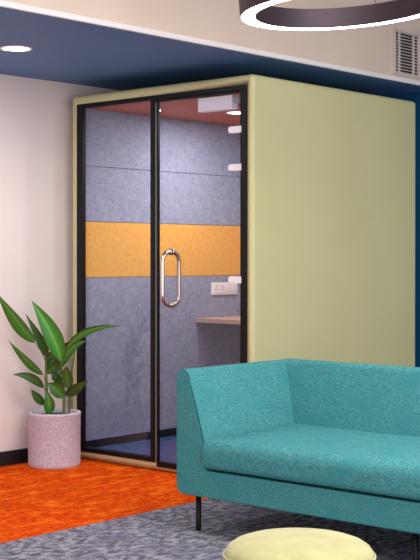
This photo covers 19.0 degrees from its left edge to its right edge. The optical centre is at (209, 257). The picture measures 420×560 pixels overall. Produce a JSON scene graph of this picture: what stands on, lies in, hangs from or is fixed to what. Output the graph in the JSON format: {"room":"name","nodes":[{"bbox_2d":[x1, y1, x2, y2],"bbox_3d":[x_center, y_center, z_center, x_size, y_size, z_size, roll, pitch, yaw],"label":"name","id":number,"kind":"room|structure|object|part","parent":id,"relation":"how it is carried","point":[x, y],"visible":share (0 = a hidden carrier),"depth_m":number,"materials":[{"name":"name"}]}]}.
{"room":"common room","nodes":[
{"label":"common room","id":0,"kind":"room"},
{"bbox_2d":[0,74,119,451],"bbox_3d":[-2.611,-0.282,5.909,0.120,3.000,9.000,0,0,42],"label":"wall","id":1,"kind":"structure","parent":0,"point":[36,115],"depth_m":7.54,"materials":[{"name":"white paint"}]},
{"bbox_2d":[0,448,27,466],"bbox_3d":[-2.561,1.177,5.858,0.022,0.083,8.990,0,0,42],"label":"baseboard","id":2,"kind":"structure","parent":1,"relation":"attached to","point":[18,456],"depth_m":7.42,"materials":[{"name":"black wood"}]},
{"bbox_2d":[0,7,419,95],"bbox_3d":[-2.031,-1.100,5.291,1.568,0.044,8.850,0,0,42],"label":"ceiling","id":3,"kind":"structure","parent":0,"point":[64,50],"depth_m":6.90,"materials":[{"name":"blue paint"}]},
{"bbox_2d":[0,45,32,51],"bbox_3d":[-0.997,-1.075,6.464,0.170,0.006,0.170,0,0,42],"label":"recessed light","id":4,"kind":"object","parent":3,"relation":"in","point":[12,48],"visible":1,"depth_m":6.46,"materials":[{"name":"white plastic"}]},
{"bbox_2d":[0,459,419,559],"bbox_3d":[0.030,1.243,3.551,7.200,0.050,9.000,0,0,42],"label":"floor","id":5,"kind":"structure","parent":0,"point":[170,533],"depth_m":5.84,"materials":[{"name":"grey carpet"}]},
{"bbox_2d":[0,297,117,468],"bbox_3d":[-0.862,0.705,7.344,0.712,1.025,0.418,0,0,-2],"label":"potted plant","id":6,"kind":"object","parent":5,"relation":"on","point":[54,434],"visible":1,"depth_m":7.29,"materials":[{"name":"green plant"}]},
{"bbox_3d":[-0.973,0.718,7.349,0.089,0.447,0.049,0,0,-44],"label":"stem","id":7,"kind":"part","parent":6,"relation":"part of","materials":[{"name":"green plant"}]},
{"bbox_3d":[-0.915,1.060,7.395,0.312,0.316,0.312,0,0,42],"label":"pot","id":8,"kind":"part","parent":6,"relation":"part of","materials":[{"name":"pink stone"}]},
{"bbox_3d":[-0.895,0.769,7.355,0.099,0.348,0.032,0,0,-4],"label":"stem","id":9,"kind":"part","parent":6,"relation":"part of","materials":[{"name":"green plant"}]},
{"bbox_3d":[-0.806,0.717,7.348,0.022,0.459,0.096,0,0,-37],"label":"stem","id":10,"kind":"part","parent":6,"relation":"part of","materials":[{"name":"green plant"}]},
{"bbox_2d":[73,74,414,473],"bbox_3d":[0.203,0.116,7.780,1.445,2.205,1.684,0,0,42],"label":"booth","id":11,"kind":"object","parent":5,"relation":"on","point":[244,218],"visible":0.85,"depth_m":7.63,"materials":[{"name":"pale green laminate"},{"name":"grey blue felt"},{"name":"clear glass"}]},
{"bbox_3d":[-0.270,1.147,8.254,0.020,0.048,1.552,0,0,42],"label":"skirting","id":12,"kind":"part","parent":11,"relation":"part of","materials":[{"name":"black"}]},
{"bbox_3d":[-0.291,0.119,7.216,1.346,2.103,0.051,0,0,42],"label":"frame","id":13,"kind":"part","parent":11,"relation":"part of","materials":[{"name":"black metal"}]},
{"bbox_3d":[-0.272,0.622,8.255,0.016,0.998,1.552,0,0,42],"label":"felt panel","id":14,"kind":"part","parent":11,"relation":"part of","materials":[{"name":"grey fabric"}]},
{"bbox_3d":[-0.272,-0.051,8.255,0.016,0.341,1.552,0,0,42],"label":"felt panel","id":15,"kind":"part","parent":11,"relation":"part of","materials":[{"name":"orange fabric"}]},
{"bbox_3d":[-0.272,-0.394,8.255,0.016,0.338,1.552,0,0,42],"label":"felt panel","id":16,"kind":"part","parent":11,"relation":"part of","materials":[{"name":"grey fabric"}]},
{"bbox_3d":[-0.272,-0.741,8.255,0.016,0.351,1.552,0,0,42],"label":"felt panel","id":17,"kind":"part","parent":11,"relation":"part of","materials":[{"name":"grey fabric"}]},
{"bbox_3d":[-0.222,0.116,7.140,0.036,0.336,0.163,0,0,42],"label":"pull handle","id":18,"kind":"part","parent":11,"relation":"part of","materials":[{"name":"silver metal"}]},
{"bbox_3d":[-0.060,0.146,6.998,0.637,2.096,0.038,0,0,42],"label":"door","id":19,"kind":"part","parent":11,"relation":"part of","materials":[{"name":"clear glass"}]},
{"bbox_3d":[0.099,0.210,8.651,0.012,0.085,0.270,0,0,42],"label":"socket plate","id":20,"kind":"part","parent":11,"relation":"part of","materials":[{"name":"white plastic"}]},
{"bbox_3d":[0.104,0.210,8.646,0.003,0.061,0.244,0,0,42],"label":"plate","id":21,"kind":"part","parent":11,"relation":"part of","materials":[{"name":"white plastic"}]},
{"bbox_2d":[225,111,239,114],"bbox_3d":[0.172,-0.914,7.915,0.150,0.008,0.150,0,0,42],"label":"ceiling light","id":22,"kind":"object","parent":11,"relation":"attached to","point":[226,112],"depth_m":7.90,"materials":[{"name":"white"}]},
{"bbox_3d":[0.152,-0.863,6.850,0.042,0.038,0.028,0,0,42],"label":"closer arm","id":23,"kind":"part","parent":11,"relation":"part of","materials":[{"name":"grey metal"}]},
{"bbox_2d":[177,359,419,559],"bbox_3d":[1.018,0.855,5.117,2.450,0.726,0.808,0,0,42],"label":"sofa","id":24,"kind":"object","parent":5,"relation":"on","point":[340,441],"visible":1,"depth_m":5.57,"materials":[{"name":"teal fabric"}]},
{"bbox_3d":[-0.051,1.135,5.629,0.025,0.167,0.025,0,0,42],"label":"leg","id":25,"kind":"part","parent":24,"relation":"part of","materials":[{"name":"black metal"}]},
{"bbox_2d":[201,424,419,500],"bbox_3d":[0.981,0.854,5.075,2.146,0.145,0.696,0,0,42],"label":"seat cushion","id":26,"kind":"object","parent":24,"relation":"on","point":[377,462],"depth_m":5.26,"materials":[{"name":"teal fabric"}]},
{"bbox_3d":[1.241,0.705,5.366,2.360,0.426,0.139,0,0,42],"label":"backrest","id":27,"kind":"part","parent":24,"relation":"part of","materials":[{"name":"teal fabric"}]},
{"bbox_3d":[0.796,1.135,4.873,0.025,0.167,0.025,0,0,42],"label":"leg","id":28,"kind":"part","parent":24,"relation":"part of","materials":[{"name":"black metal"}]},
{"bbox_2d":[222,528,375,559],"bbox_3d":[0.262,1.017,3.696,0.450,0.402,0.450,0,0,42],"label":"ottoman","id":29,"kind":"object","parent":5,"relation":"on","point":[277,543],"visible":1,"depth_m":3.62,"materials":[{"name":"yellow fabric"}]},
{"bbox_2d":[3,0,419,80],"bbox_3d":[-1.442,-1.432,4.765,0.012,0.700,8.850,0,0,42],"label":"wall","id":30,"kind":"structure","parent":0,"point":[370,48],"depth_m":6.62,"materials":[{"name":"beige paint"}]},
{"bbox_2d":[0,0,419,85],"bbox_3d":[-1.439,-1.087,4.762,0.020,0.026,8.850,0,0,42],"label":"trim","id":31,"kind":"structure","parent":30,"relation":"attached to","point":[11,5],"depth_m":6.25,"materials":[{"name":"white paint"}]},
{"bbox_2d":[393,28,419,78],"bbox_3d":[1.205,-1.252,7.710,0.014,0.280,0.277,0,0,42],"label":"air vent","id":32,"kind":"object","parent":30,"relation":"in","point":[406,44],"visible":1,"depth_m":7.71,"materials":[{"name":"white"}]},
{"bbox_2d":[384,92,419,366],"bbox_3d":[3.022,-0.282,6.812,7.080,3.000,0.150,0,0,42],"label":"wall","id":33,"kind":"structure","parent":0,"point":[415,97],"depth_m":8.20,"materials":[{"name":"blue paint"}]},
{"bbox_3d":[0.614,-1.832,2.929,5.500,0.100,8.850,0,0,42],"label":"ceiling","id":34,"kind":"structure","parent":0,"visible":0},
{"bbox_2d":[239,0,419,30],"bbox_3d":[0.596,-1.415,5.470,0.943,0.735,0.943,0,0,42],"label":"pendant lamp","id":35,"kind":"object","parent":34,"relation":"hanging from","point":[257,13],"visible":1,"depth_m":5.81,"materials":[{"name":"brown metal"}]}
]}

